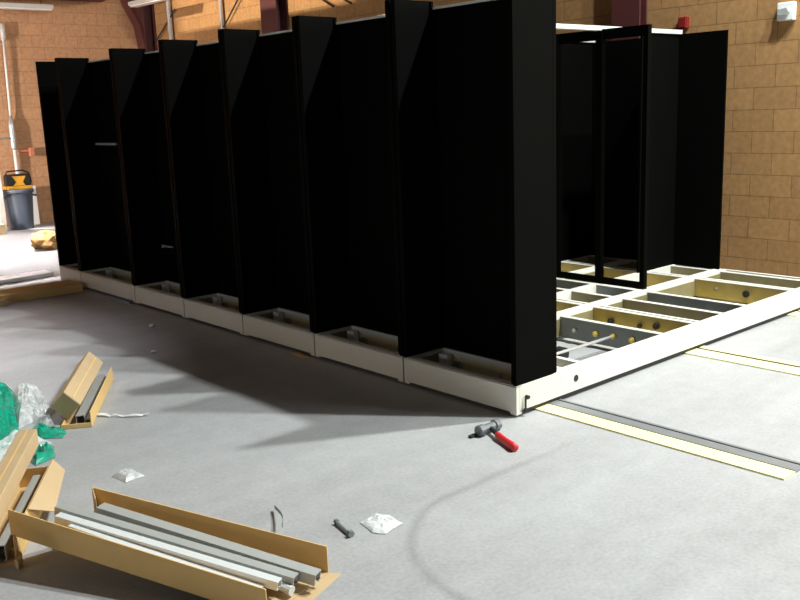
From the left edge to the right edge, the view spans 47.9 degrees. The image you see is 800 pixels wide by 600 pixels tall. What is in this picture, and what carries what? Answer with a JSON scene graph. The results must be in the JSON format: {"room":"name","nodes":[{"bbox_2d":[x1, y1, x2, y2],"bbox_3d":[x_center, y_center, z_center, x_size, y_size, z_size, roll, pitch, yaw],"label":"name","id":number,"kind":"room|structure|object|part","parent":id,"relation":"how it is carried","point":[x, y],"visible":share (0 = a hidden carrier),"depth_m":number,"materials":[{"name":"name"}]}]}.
{"room":"warehouse","nodes":[
{"label":"warehouse","id":0,"kind":"room"},
{"bbox_2d":[0,0,137,226],"bbox_3d":[-10.653,-4.424,11.976,15.560,8.000,0.200,-12,16,-40],"label":"wall","id":1,"kind":"structure","parent":0,"point":[72,29],"depth_m":15.86,"materials":[{"name":"brick"}]},
{"bbox_2d":[0,24,18,173],"bbox_3d":[-6.768,-2.978,15.508,0.342,3.422,0.110,-12,16,-40],"label":"pipe","id":2,"kind":"object","parent":1,"relation":"attached to","point":[12,132],"visible":0.84,"depth_m":15.51,"materials":[{"name":"white plastic"}]},
{"bbox_2d":[19,148,34,155],"bbox_3d":[-6.549,-2.591,15.795,0.252,0.150,0.090,-12,16,-40],"label":"valve","id":3,"kind":"object","parent":1,"relation":"attached to","point":[30,150],"visible":1,"depth_m":15.80,"materials":[{"name":"red metal"}]},
{"bbox_2d":[66,0,104,1],"bbox_3d":[-8.981,-4.744,13.137,9.660,0.300,0.210,-12,16,-40],"label":"trim","id":4,"kind":"structure","parent":1,"relation":"attached to","point":[66,0],"depth_m":16.09,"materials":[{"name":"red metal"}]},
{"bbox_2d":[0,222,799,599],"bbox_3d":[-3.087,0.960,4.745,15.760,0.100,22.300,-12,16,-40],"label":"floor","id":5,"kind":"structure","parent":0,"point":[237,426],"depth_m":4.58,"materials":[{"name":"concrete"}]},
{"bbox_2d":[0,224,5,234],"bbox_3d":[-6.707,-1.111,14.528,0.452,0.168,0.632,7,15,38],"label":"cardboard box","id":6,"kind":"object","parent":5,"relation":"on","point":[2,226],"visible":1,"depth_m":14.63,"materials":[{"name":"brown cardboard"}]},
{"bbox_2d":[0,175,7,231],"bbox_3d":[-6.676,-1.916,14.876,0.170,1.600,0.070,-12,16,-40],"label":"post","id":7,"kind":"object","parent":5,"relation":"on","point":[2,207],"visible":0.84,"depth_m":14.96,"materials":[{"name":"grey"}]},
{"bbox_2d":[0,382,22,449],"bbox_3d":[-2.655,0.631,5.544,0.609,0.172,1.666,-7,13,-22],"label":"plastic sheet","id":8,"kind":"object","parent":5,"relation":"on","point":[8,415],"visible":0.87,"depth_m":5.39,"materials":[{"name":"teal plastic"}]},
{"bbox_2d":[1,547,22,568],"bbox_3d":[-1.601,1.054,3.687,0.163,0.037,0.100,1,12,15],"label":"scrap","id":9,"kind":"object","parent":5,"relation":"on","point":[19,560],"visible":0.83,"depth_m":3.67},
{"bbox_2d":[3,188,36,229],"bbox_3d":[-6.487,-1.554,15.362,0.521,0.675,0.521,-1,12,4],"label":"trash bin","id":10,"kind":"object","parent":5,"relation":"on","point":[18,203],"visible":0.85,"depth_m":15.20,"materials":[{"name":"grey plastic"}]},
{"bbox_2d":[2,169,32,189],"bbox_3d":[-6.484,-2.047,15.277,0.458,0.323,0.260,-12,16,-40],"label":"tool case","id":11,"kind":"object","parent":10,"relation":"on","point":[11,181],"visible":1,"depth_m":15.18,"materials":[{"name":"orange plastic"}]},
{"bbox_2d":[2,185,32,189],"bbox_3d":[-6.493,-1.913,15.293,0.420,0.055,0.260,-12,16,-40],"label":"tray","id":12,"kind":"object","parent":11,"relation":"on","point":[7,187],"depth_m":15.18,"materials":[{"name":"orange plastic"}]},
{"bbox_3d":[-6.478,-2.066,15.279,0.440,0.287,0.026,-12,16,-40],"label":"handle","id":13,"kind":"part","parent":11,"relation":"part of","materials":[{"name":"black plastic"}]},
{"bbox_2d":[0,430,50,461],"bbox_3d":[-2.191,0.781,4.940,0.345,0.095,0.441,5,14,30],"label":"plastic sheet","id":14,"kind":"object","parent":5,"relation":"on","point":[13,433],"visible":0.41,"depth_m":4.91,"materials":[{"name":"white plastic"}]},
{"bbox_2d":[0,270,52,283],"bbox_3d":[-4.860,-0.151,9.959,2.013,0.043,0.300,-13,16,-42],"label":"board","id":15,"kind":"object","parent":5,"relation":"on","point":[41,273],"visible":1,"depth_m":10.38,"materials":[{"name":"white paint"}]},
{"bbox_2d":[0,281,55,289],"bbox_3d":[-4.514,-0.051,9.460,1.889,0.028,0.358,-10,14,-34],"label":"board","id":16,"kind":"object","parent":5,"relation":"on","point":[9,287],"visible":0.2,"depth_m":9.82,"materials":[{"name":"metal"}]},
{"bbox_2d":[15,382,46,426],"bbox_3d":[-2.356,0.602,5.725,0.194,0.131,0.956,-6,13,-19],"label":"plastic sheet","id":17,"kind":"object","parent":5,"relation":"on","point":[32,391],"visible":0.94,"depth_m":5.56,"materials":[{"name":"white plastic"}]},
{"bbox_2d":[0,459,64,567],"bbox_3d":[-1.684,0.929,4.072,0.249,0.134,0.900,-4,12,-10],"label":"carton","id":18,"kind":"object","parent":5,"relation":"on","point":[45,497],"visible":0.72,"depth_m":4.14,"materials":[{"name":"cardboard"}]},
{"bbox_2d":[0,429,38,520],"bbox_3d":[-1.760,0.823,3.989,0.088,0.092,1.254,-5,12,-11],"label":"carton","id":19,"kind":"object","parent":18,"relation":"on","point":[19,454],"visible":1,"depth_m":4.18,"materials":[{"name":"cardboard"}]},
{"bbox_2d":[0,475,40,561],"bbox_3d":[-1.694,0.959,4.029,0.035,0.070,0.750,-4,12,-10],"label":"channel","id":20,"kind":"object","parent":18,"relation":"in","point":[6,539],"visible":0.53,"depth_m":4.01,"materials":[{"name":"white metal"}]},
{"bbox_2d":[33,186,39,224],"bbox_3d":[-6.526,-1.667,15.891,0.260,0.680,0.040,-12,16,-40],"label":"board","id":21,"kind":"object","parent":5,"relation":"on","point":[35,203],"visible":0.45,"depth_m":15.95,"materials":[{"name":"white plastic"}]},
{"bbox_2d":[0,280,82,306],"bbox_3d":[-4.145,0.010,8.962,1.930,0.088,0.460,-12,16,-40],"label":"carton","id":22,"kind":"object","parent":5,"relation":"on","point":[12,295],"visible":1,"depth_m":9.26,"materials":[{"name":"cardboard"}]},
{"bbox_2d":[30,441,55,464],"bbox_3d":[-1.935,0.811,4.837,0.151,0.058,0.258,-7,13,-23],"label":"plastic sheet","id":23,"kind":"object","parent":5,"relation":"on","point":[44,452],"visible":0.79,"depth_m":4.80,"materials":[{"name":"teal plastic"}]},
{"bbox_2d":[30,230,56,249],"bbox_3d":[-4.972,-0.849,12.740,0.464,0.270,0.449,-5,12,-14],"label":"cardboard","id":24,"kind":"object","parent":5,"relation":"on","point":[46,239],"visible":0.8,"depth_m":12.62,"materials":[{"name":"brown cardboard"}]},
{"bbox_2d":[31,403,55,426],"bbox_3d":[-2.133,0.682,5.456,0.197,0.071,0.551,-12,16,-40],"label":"plastic sheet","id":25,"kind":"object","parent":5,"relation":"on","point":[41,410],"visible":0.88,"depth_m":5.43,"materials":[{"name":"white"}]},
{"bbox_2d":[32,422,66,438],"bbox_3d":[-2.058,0.746,5.197,0.347,0.046,0.142,6,14,33],"label":"plastic sheet","id":26,"kind":"object","parent":5,"relation":"on","point":[44,431],"visible":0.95,"depth_m":5.16,"materials":[{"name":"teal plastic"}]},
{"bbox_2d":[61,367,112,429],"bbox_3d":[-1.978,0.610,5.729,0.170,0.095,0.980,-4,12,-10],"label":"carton","id":27,"kind":"object","parent":5,"relation":"on","point":[70,423],"visible":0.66,"depth_m":5.46,"materials":[{"name":"cardboard"}]},
{"bbox_2d":[51,352,102,418],"bbox_3d":[-2.061,0.532,5.783,0.170,0.170,0.957,-4,12,-10],"label":"carton","id":28,"kind":"object","parent":27,"relation":"on","point":[75,389],"visible":1,"depth_m":5.56,"materials":[{"name":"cardboard"}]},
{"bbox_2d":[76,374,104,423],"bbox_3d":[-1.963,0.619,5.734,0.050,0.050,0.880,-4,12,-10],"label":"channel","id":29,"kind":"object","parent":27,"relation":"in","point":[85,407],"visible":0.87,"depth_m":5.65,"materials":[{"name":"silver metal"}]},
{"bbox_2d":[85,380,104,422],"bbox_3d":[-1.910,0.634,5.701,0.030,0.030,0.830,-4,12,-10],"label":"channel","id":30,"kind":"object","parent":27,"relation":"in","point":[87,419],"visible":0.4,"depth_m":5.36,"materials":[{"name":"silver metal"}]},
{"bbox_2d":[107,296,131,304],"bbox_3d":[-2.792,0.000,8.952,0.080,0.010,0.550,-12,16,-40],"label":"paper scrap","id":31,"kind":"object","parent":5,"relation":"on","point":[110,297],"visible":1,"depth_m":8.90,"materials":[{"name":"white paper"}]},
{"bbox_2d":[97,413,148,416],"bbox_3d":[-1.692,0.694,5.447,0.360,0.018,0.050,-1,12,6],"label":"strip","id":32,"kind":"object","parent":5,"relation":"on","point":[109,415],"visible":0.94,"depth_m":5.44,"materials":[{"name":"white plastic"}]},
{"bbox_2d":[112,468,143,481],"bbox_3d":[-1.382,0.867,4.540,0.118,0.031,0.176,-12,16,-40],"label":"plastic bag","id":33,"kind":"object","parent":5,"relation":"on","point":[120,474],"visible":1,"depth_m":4.50,"materials":[{"name":"white plastic"}]},
{"bbox_2d":[120,0,157,51],"bbox_3d":[-4.884,-5.614,16.606,0.576,7.980,0.280,-12,16,-40],"label":"steel column","id":34,"kind":"structure","parent":5,"relation":"on","point":[142,19],"depth_m":16.75,"materials":[{"name":"red metal"}]},
{"bbox_2d":[155,9,175,42],"bbox_3d":[-4.287,-4.996,16.432,0.028,0.521,0.862,-12,16,-40],"label":"cable","id":35,"kind":"object","parent":34,"relation":"attached to","point":[174,9],"visible":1,"depth_m":16.46,"materials":[{"name":"black rubber"}]},
{"bbox_2d":[8,487,340,599],"bbox_3d":[-0.917,0.964,3.522,1.329,0.244,0.366,2,13,19],"label":"carton","id":36,"kind":"object","parent":5,"relation":"on","point":[172,573],"visible":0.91,"depth_m":3.50,"materials":[{"name":"cardboard"}]},
{"bbox_2d":[68,523,263,587],"bbox_3d":[-0.904,0.982,3.429,0.847,0.170,0.050,3,13,21],"label":"channel","id":37,"kind":"object","parent":36,"relation":"in","point":[73,526],"visible":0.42,"depth_m":3.43,"materials":[{"name":"white metal"}]},
{"bbox_2d":[54,512,281,590],"bbox_3d":[-0.907,0.959,3.459,0.983,0.179,0.036,2,13,19],"label":"channel","id":38,"kind":"object","parent":36,"relation":"in","point":[269,581],"visible":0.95,"depth_m":3.42,"materials":[{"name":"white metal"}]},
{"bbox_2d":[54,503,298,585],"bbox_3d":[-0.889,0.948,3.506,1.065,0.200,0.042,2,13,19],"label":"channel","id":39,"kind":"object","parent":36,"relation":"in","point":[290,577],"visible":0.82,"depth_m":3.48,"materials":[{"name":"white metal"}]},
{"bbox_2d":[96,502,320,585],"bbox_3d":[-0.769,0.951,3.534,0.990,0.186,0.050,2,13,21],"label":"channel","id":40,"kind":"object","parent":36,"relation":"in","point":[308,574],"visible":0.76,"depth_m":3.51,"materials":[{"name":"white metal"}]},
{"bbox_2d":[278,582,294,594],"bbox_3d":[-0.441,1.063,3.348,0.106,0.044,0.036,6,14,34],"label":"tube","id":41,"kind":"object","parent":36,"relation":"in","point":[286,588],"visible":0.66,"depth_m":3.32,"materials":[{"name":"white"}]},
{"bbox_2d":[260,0,288,33],"bbox_3d":[-1.952,-5.095,13.623,0.216,7.980,0.420,-12,16,-40],"label":"steel column","id":42,"kind":"structure","parent":5,"relation":"on","point":[274,13],"depth_m":13.74,"materials":[{"name":"red metal"}]},
{"bbox_2d":[274,505,282,527],"bbox_3d":[-0.522,0.938,3.920,0.016,0.068,0.308,-5,12,-14],"label":"strap","id":43,"kind":"object","parent":5,"relation":"on","point":[276,508],"visible":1,"depth_m":3.94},
{"bbox_2d":[291,352,308,358],"bbox_3d":[-0.741,0.410,6.650,0.051,0.008,0.188,-11,15,-37],"label":"scrap","id":44,"kind":"object","parent":5,"relation":"on","point":[299,355],"visible":1,"depth_m":6.63,"materials":[{"name":"brown cardboard"}]},
{"bbox_2d":[333,519,354,537],"bbox_3d":[-0.242,0.973,3.855,0.031,0.027,0.155,-9,14,-28],"label":"bolt","id":45,"kind":"object","parent":5,"relation":"on","point":[350,533],"visible":1,"depth_m":3.84,"materials":[{"name":"silver metal"}]},
{"bbox_2d":[360,513,401,533],"bbox_3d":[-0.086,0.956,3.904,0.162,0.023,0.186,-12,16,-40],"label":"plastic bag","id":46,"kind":"object","parent":5,"relation":"on","point":[376,523],"visible":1,"depth_m":3.88,"materials":[{"name":"white plastic"}]},
{"bbox_2d":[468,418,518,450],"bbox_3d":[0.557,0.721,4.827,0.216,0.062,0.332,-12,16,-40],"label":"hammer","id":47,"kind":"object","parent":5,"relation":"on","point":[494,425],"visible":1,"depth_m":4.88,"materials":[{"name":"metal"}]},
{"bbox_2d":[611,0,646,40],"bbox_3d":[2.302,-4.272,8.968,0.136,7.980,0.340,-12,16,-40],"label":"steel column","id":48,"kind":"structure","parent":5,"relation":"on","point":[624,13],"depth_m":9.19,"materials":[{"name":"red metal"}]},
{"bbox_2d":[535,399,799,479],"bbox_3d":[-0.711,0.308,7.128,0.235,0.012,7.780,-12,16,-40],"label":"rail","id":49,"kind":"object","parent":5,"relation":"on","point":[759,462],"visible":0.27,"depth_m":4.71,"materials":[{"name":"beige metal"}]},
{"bbox_2d":[35,58,81,282],"bbox_3d":[-2.169,-1.671,10.960,4.010,2.396,0.585,-12,16,-40],"label":"shelving unit","id":50,"kind":"object","parent":49,"relation":"on","point":[47,72],"visible":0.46,"depth_m":9.88,"materials":[{"name":"beige paint"}]},
{"bbox_3d":[-3.362,-1.422,9.552,0.331,2.212,0.026,-12,16,-40],"label":"panel","id":51,"kind":"part","parent":50,"relation":"part of","materials":[{"name":"black metal"}]},
{"bbox_3d":[-3.605,-0.267,9.911,0.050,0.177,0.576,-12,16,-40],"label":"plate","id":52,"kind":"part","parent":50,"relation":"part of","materials":[{"name":"beige paint"}]},
{"bbox_2d":[56,48,135,302],"bbox_3d":[-1.542,-1.548,10.265,4.010,2.396,1.294,-12,16,-40],"label":"shelving unit","id":53,"kind":"object","parent":49,"relation":"on","point":[87,88],"visible":0.43,"depth_m":9.45,"materials":[{"name":"beige paint"}]},
{"bbox_3d":[-3.336,-1.415,9.524,0.331,2.216,0.026,-12,16,-40],"label":"panel","id":54,"kind":"part","parent":53,"relation":"part of","materials":[{"name":"black metal"}]},
{"bbox_3d":[-2.834,-2.401,8.947,0.040,0.014,1.205,-12,16,-40],"label":"trim","id":55,"kind":"part","parent":53,"relation":"part of","materials":[{"name":"grey metal"}]},
{"bbox_3d":[-2.979,-0.144,9.216,0.050,0.177,1.285,-12,16,-40],"label":"plate","id":56,"kind":"part","parent":53,"relation":"part of","materials":[{"name":"beige paint"}]},
{"bbox_3d":[-2.793,-1.318,9.176,0.016,2.202,1.231,-12,16,-40],"label":"panel","id":57,"kind":"part","parent":53,"relation":"part of","materials":[{"name":"black metal"}]},
{"bbox_3d":[-2.500,-1.252,8.597,0.331,2.212,0.026,-12,16,-40],"label":"panel","id":58,"kind":"part","parent":53,"relation":"part of","materials":[{"name":"black metal"}]},
{"bbox_2d":[111,40,184,316],"bbox_3d":[-0.787,-1.400,9.429,4.010,2.396,0.970,-12,16,-40],"label":"shelving unit","id":59,"kind":"object","parent":49,"relation":"on","point":[138,74],"visible":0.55,"depth_m":8.53,"materials":[{"name":"beige paint"}]},
{"bbox_3d":[-2.474,-1.245,8.568,0.331,2.216,0.026,-12,16,-40],"label":"panel","id":60,"kind":"part","parent":59,"relation":"part of","materials":[{"name":"black metal"}]},
{"bbox_3d":[-2.224,0.004,8.380,0.050,0.177,0.961,-12,16,-40],"label":"plate","id":61,"kind":"part","parent":59,"relation":"part of","materials":[{"name":"beige paint"}]},
{"bbox_3d":[-2.038,-1.169,8.340,0.016,2.202,0.907,-12,16,-40],"label":"panel","id":62,"kind":"part","parent":59,"relation":"part of","materials":[{"name":"black metal"}]},
{"bbox_3d":[-1.853,-1.125,7.880,0.331,2.212,0.026,-12,16,-40],"label":"panel","id":63,"kind":"part","parent":59,"relation":"part of","materials":[{"name":"black metal"}]},
{"bbox_2d":[161,29,243,334],"bbox_3d":[-0.140,-1.273,8.712,4.010,2.396,0.970,-12,16,-40],"label":"shelving unit","id":64,"kind":"object","parent":49,"relation":"on","point":[194,77],"visible":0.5,"depth_m":7.80,"materials":[{"name":"beige paint"}]},
{"bbox_3d":[-1.827,-1.118,7.851,0.331,2.216,0.026,-12,16,-40],"label":"panel","id":65,"kind":"part","parent":64,"relation":"part of","materials":[{"name":"black metal"}]},
{"bbox_3d":[-1.433,-2.126,7.394,0.040,0.014,0.881,-12,16,-40],"label":"trim","id":66,"kind":"part","parent":64,"relation":"part of","materials":[{"name":"grey metal"}]},
{"bbox_3d":[-1.577,0.131,7.663,0.050,0.177,0.961,-12,16,-40],"label":"plate","id":67,"kind":"part","parent":64,"relation":"part of","materials":[{"name":"beige paint"}]},
{"bbox_3d":[-1.391,-1.042,7.623,0.016,2.202,0.907,-12,16,-40],"label":"panel","id":68,"kind":"part","parent":64,"relation":"part of","materials":[{"name":"black metal"}]},
{"bbox_3d":[-1.206,-0.998,7.163,0.331,2.212,0.026,-12,16,-40],"label":"panel","id":69,"kind":"part","parent":64,"relation":"part of","materials":[{"name":"black metal"}]},
{"bbox_2d":[221,16,632,355],"bbox_3d":[0.507,-1.146,7.995,4.010,2.396,0.970,-12,16,-40],"label":"shelving unit","id":70,"kind":"object","parent":49,"relation":"on","point":[262,83],"visible":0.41,"depth_m":7.23,"materials":[{"name":"beige paint"}]},
{"bbox_3d":[-1.180,-0.991,7.135,0.331,2.216,0.026,-12,16,-40],"label":"panel","id":71,"kind":"part","parent":70,"relation":"part of","materials":[{"name":"black metal"}]},
{"bbox_3d":[-0.786,-1.999,6.677,0.040,0.014,0.881,-12,16,-40],"label":"trim","id":72,"kind":"part","parent":70,"relation":"part of","materials":[{"name":"grey metal"}]},
{"bbox_3d":[-0.930,0.258,6.947,0.050,0.177,0.961,-12,16,-40],"label":"plate","id":73,"kind":"part","parent":70,"relation":"part of","materials":[{"name":"beige paint"}]},
{"bbox_3d":[-0.744,-0.915,6.906,0.016,2.202,0.907,-12,16,-40],"label":"panel","id":74,"kind":"part","parent":70,"relation":"part of","materials":[{"name":"black metal"}]},
{"bbox_3d":[-0.559,-0.871,6.446,0.331,2.212,0.026,-12,16,-40],"label":"panel","id":75,"kind":"part","parent":70,"relation":"part of","materials":[{"name":"black metal"}]},
{"bbox_3d":[1.745,-1.478,9.053,0.612,2.147,0.022,-12,16,-40],"label":"spine panel","id":76,"kind":"part","parent":70,"relation":"part of","materials":[{"name":"black metal"}]},
{"bbox_3d":[2.130,-1.494,9.061,0.022,2.147,0.472,-12,16,-40],"label":"panel","id":77,"kind":"part","parent":70,"relation":"part of","materials":[{"name":"black metal"}]},
{"bbox_2d":[296,0,727,381],"bbox_3d":[1.154,-1.019,7.279,4.010,2.396,0.970,-12,16,-40],"label":"shelving unit","id":78,"kind":"object","parent":49,"relation":"on","point":[346,67],"visible":0.62,"depth_m":6.67,"materials":[{"name":"beige paint"}]},
{"bbox_3d":[-0.533,-0.864,6.418,0.331,2.216,0.026,-12,16,-40],"label":"panel","id":79,"kind":"part","parent":78,"relation":"part of","materials":[{"name":"black metal"}]},
{"bbox_3d":[-0.283,0.385,6.230,0.050,0.177,0.961,-12,16,-40],"label":"plate","id":80,"kind":"part","parent":78,"relation":"part of","materials":[{"name":"beige paint"}]},
{"bbox_3d":[-0.139,-1.872,5.960,0.040,0.014,0.881,-12,16,-40],"label":"trim","id":81,"kind":"part","parent":78,"relation":"part of","materials":[{"name":"grey metal"}]},
{"bbox_3d":[-0.097,-0.788,6.189,0.016,2.202,0.907,-12,16,-40],"label":"panel","id":82,"kind":"part","parent":78,"relation":"part of","materials":[{"name":"black metal"}]},
{"bbox_3d":[0.088,-0.744,5.729,0.331,2.212,0.026,-12,16,-40],"label":"panel","id":83,"kind":"part","parent":78,"relation":"part of","materials":[{"name":"black metal"}]},
{"bbox_3d":[1.224,-2.169,7.138,3.631,0.037,0.060,-12,16,-40],"label":"trim","id":84,"kind":"part","parent":78,"relation":"part of","materials":[{"name":"grey metal"}]},
{"bbox_3d":[1.419,-1.266,8.088,0.050,2.157,0.034,-12,16,-40],"label":"frame post","id":85,"kind":"part","parent":78,"relation":"part of","materials":[{"name":"black metal"}]},
{"bbox_3d":[1.722,-1.206,7.751,0.050,2.157,0.060,-12,16,-40],"label":"frame post","id":86,"kind":"part","parent":78,"relation":"part of","materials":[{"name":"black metal"}]},
{"bbox_3d":[1.684,-2.222,7.543,0.050,0.083,0.941,-12,16,-40],"label":"upright frame","id":87,"kind":"part","parent":78,"relation":"part of","materials":[{"name":"black metal"}]},
{"bbox_3d":[2.447,-1.432,8.710,0.022,2.147,0.474,-12,16,-40],"label":"panel","id":88,"kind":"part","parent":78,"relation":"part of","materials":[{"name":"black metal"}]},
{"bbox_3d":[2.021,-1.148,7.420,0.050,2.157,0.045,-12,16,-40],"label":"frame post","id":89,"kind":"part","parent":78,"relation":"part of","materials":[{"name":"black metal"}]},
{"bbox_3d":[2.392,-1.351,8.336,0.612,2.147,0.022,-12,16,-40],"label":"spine panel","id":90,"kind":"part","parent":78,"relation":"part of","materials":[{"name":"black metal"}]},
{"bbox_3d":[2.680,-0.281,8.786,0.030,0.152,0.861,-12,16,-40],"label":"plate","id":91,"kind":"part","parent":78,"relation":"part of","materials":[{"name":"beige paint"}]},
{"bbox_3d":[2.777,-1.367,8.344,0.022,2.147,0.472,-12,16,-40],"label":"panel","id":92,"kind":"part","parent":78,"relation":"part of","materials":[{"name":"black metal"}]},
{"bbox_2d":[390,0,799,415],"bbox_3d":[1.809,-0.888,6.553,4.010,2.399,0.983,-12,16,-40],"label":"shelving unit","id":93,"kind":"object","parent":49,"relation":"on","point":[474,82],"visible":1,"depth_m":5.57,"materials":[{"name":"beige paint"}]},
{"bbox_3d":[0.114,-0.737,5.701,0.331,2.216,0.026,-12,16,-40],"label":"panel","id":94,"kind":"part","parent":93,"relation":"part of","materials":[{"name":"black metal"}]},
{"bbox_3d":[0.364,0.512,5.513,0.050,0.177,0.961,-12,16,-40],"label":"plate","id":95,"kind":"part","parent":93,"relation":"part of","materials":[{"name":"beige paint"}]},
{"bbox_3d":[0.508,-1.745,5.243,0.040,0.014,0.881,-12,16,-40],"label":"trim","id":96,"kind":"part","parent":93,"relation":"part of","materials":[{"name":"grey metal"}]},
{"bbox_3d":[0.550,-0.661,5.473,0.016,2.202,0.907,-12,16,-40],"label":"panel","id":97,"kind":"part","parent":93,"relation":"part of","materials":[{"name":"black metal"}]},
{"bbox_3d":[0.735,-0.617,5.012,0.331,2.212,0.026,-12,16,-40],"label":"panel","id":98,"kind":"part","parent":93,"relation":"part of","materials":[{"name":"black metal"}]},
{"bbox_3d":[3.328,-0.154,8.069,0.030,0.152,0.861,-12,16,-40],"label":"plate","id":99,"kind":"part","parent":93,"relation":"part of","materials":[{"name":"beige paint"}]},
{"bbox_2d":[685,346,799,375],"bbox_3d":[0.878,0.113,7.767,0.255,0.009,8.900,-12,16,-40],"label":"rail","id":100,"kind":"object","parent":5,"relation":"on","point":[778,365],"visible":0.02,"depth_m":6.11,"materials":[{"name":"beige metal"}]},
{"bbox_2d":[692,296,799,316],"bbox_3d":[1.177,-0.304,9.688,0.255,0.009,6.360,-12,16,-40],"label":"rail","id":101,"kind":"object","parent":5,"relation":"on","point":[796,313],"visible":0.15,"depth_m":7.78,"materials":[{"name":"white metal"}]},
{"bbox_2d":[154,0,799,276],"bbox_3d":[2.570,-4.282,8.922,0.200,8.000,22.300,-12,16,-40],"label":"wall","id":102,"kind":"structure","parent":0,"point":[760,223],"depth_m":8.62,"materials":[{"name":"brick"}]},
{"bbox_2d":[166,0,173,39],"bbox_3d":[-4.220,-6.633,15.937,0.086,5.800,0.090,-12,16,-40],"label":"conduit","id":103,"kind":"object","parent":102,"relation":"attached to","point":[168,2],"visible":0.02,"depth_m":16.24,"materials":[{"name":"silver metal"}]},
{"bbox_2d":[218,0,223,28],"bbox_3d":[-3.031,-6.400,14.620,0.061,5.800,0.064,-12,16,-40],"label":"conduit","id":104,"kind":"object","parent":102,"relation":"attached to","point":[220,1],"visible":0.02,"depth_m":14.95,"materials":[{"name":"silver metal"}]},
{"bbox_2d":[223,0,237,27],"bbox_3d":[-2.648,-4.820,14.580,0.028,0.719,0.915,-12,16,-40],"label":"cable","id":105,"kind":"object","parent":104,"relation":"attached to","point":[236,0],"visible":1,"depth_m":14.74,"materials":[{"name":"grey metal"}]},
{"bbox_2d":[678,17,688,28],"bbox_3d":[2.788,-2.727,8.865,0.062,0.112,0.100,-12,16,-40],"label":"fire alarm","id":106,"kind":"object","parent":102,"relation":"attached to","point":[683,22],"visible":1,"depth_m":8.84,"materials":[{"name":"red plastic"}]},
{"bbox_2d":[777,1,796,20],"bbox_3d":[3.466,-2.593,8.091,0.091,0.160,0.155,-12,16,-40],"label":"fire alarm strobe","id":107,"kind":"object","parent":102,"relation":"attached to","point":[786,11],"visible":1,"depth_m":8.06,"materials":[{"name":"white plastic"}]},
{"bbox_3d":[-3.389,-6.959,3.070,15.760,0.100,22.300,-12,16,-40],"label":"ceiling","id":108,"kind":"structure","parent":0,"visible":0},
{"bbox_2d":[0,0,53,10],"bbox_3d":[-6.774,-6.994,14.614,1.750,4.337,0.200,-12,16,-40],"label":"light fixture","id":109,"kind":"object","parent":108,"relation":"hanging from","point":[3,5],"visible":1,"depth_m":15.27,"materials":[{"name":"grey"}]},
{"bbox_2d":[0,7,51,10],"bbox_3d":[-6.694,-4.885,15.060,1.710,0.024,0.140,-12,16,-40],"label":"diffuser","id":110,"kind":"object","parent":109,"relation":"attached to","point":[11,8],"depth_m":15.32,"materials":[{"name":"white plastic"}]},
{"bbox_2d":[128,0,166,7],"bbox_3d":[-4.332,-7.254,15.210,0.200,4.257,1.700,-12,16,-40],"label":"light fixture","id":111,"kind":"object","parent":108,"relation":"hanging from","point":[136,3],"visible":1,"depth_m":15.89,"materials":[{"name":"grey"}]}
]}

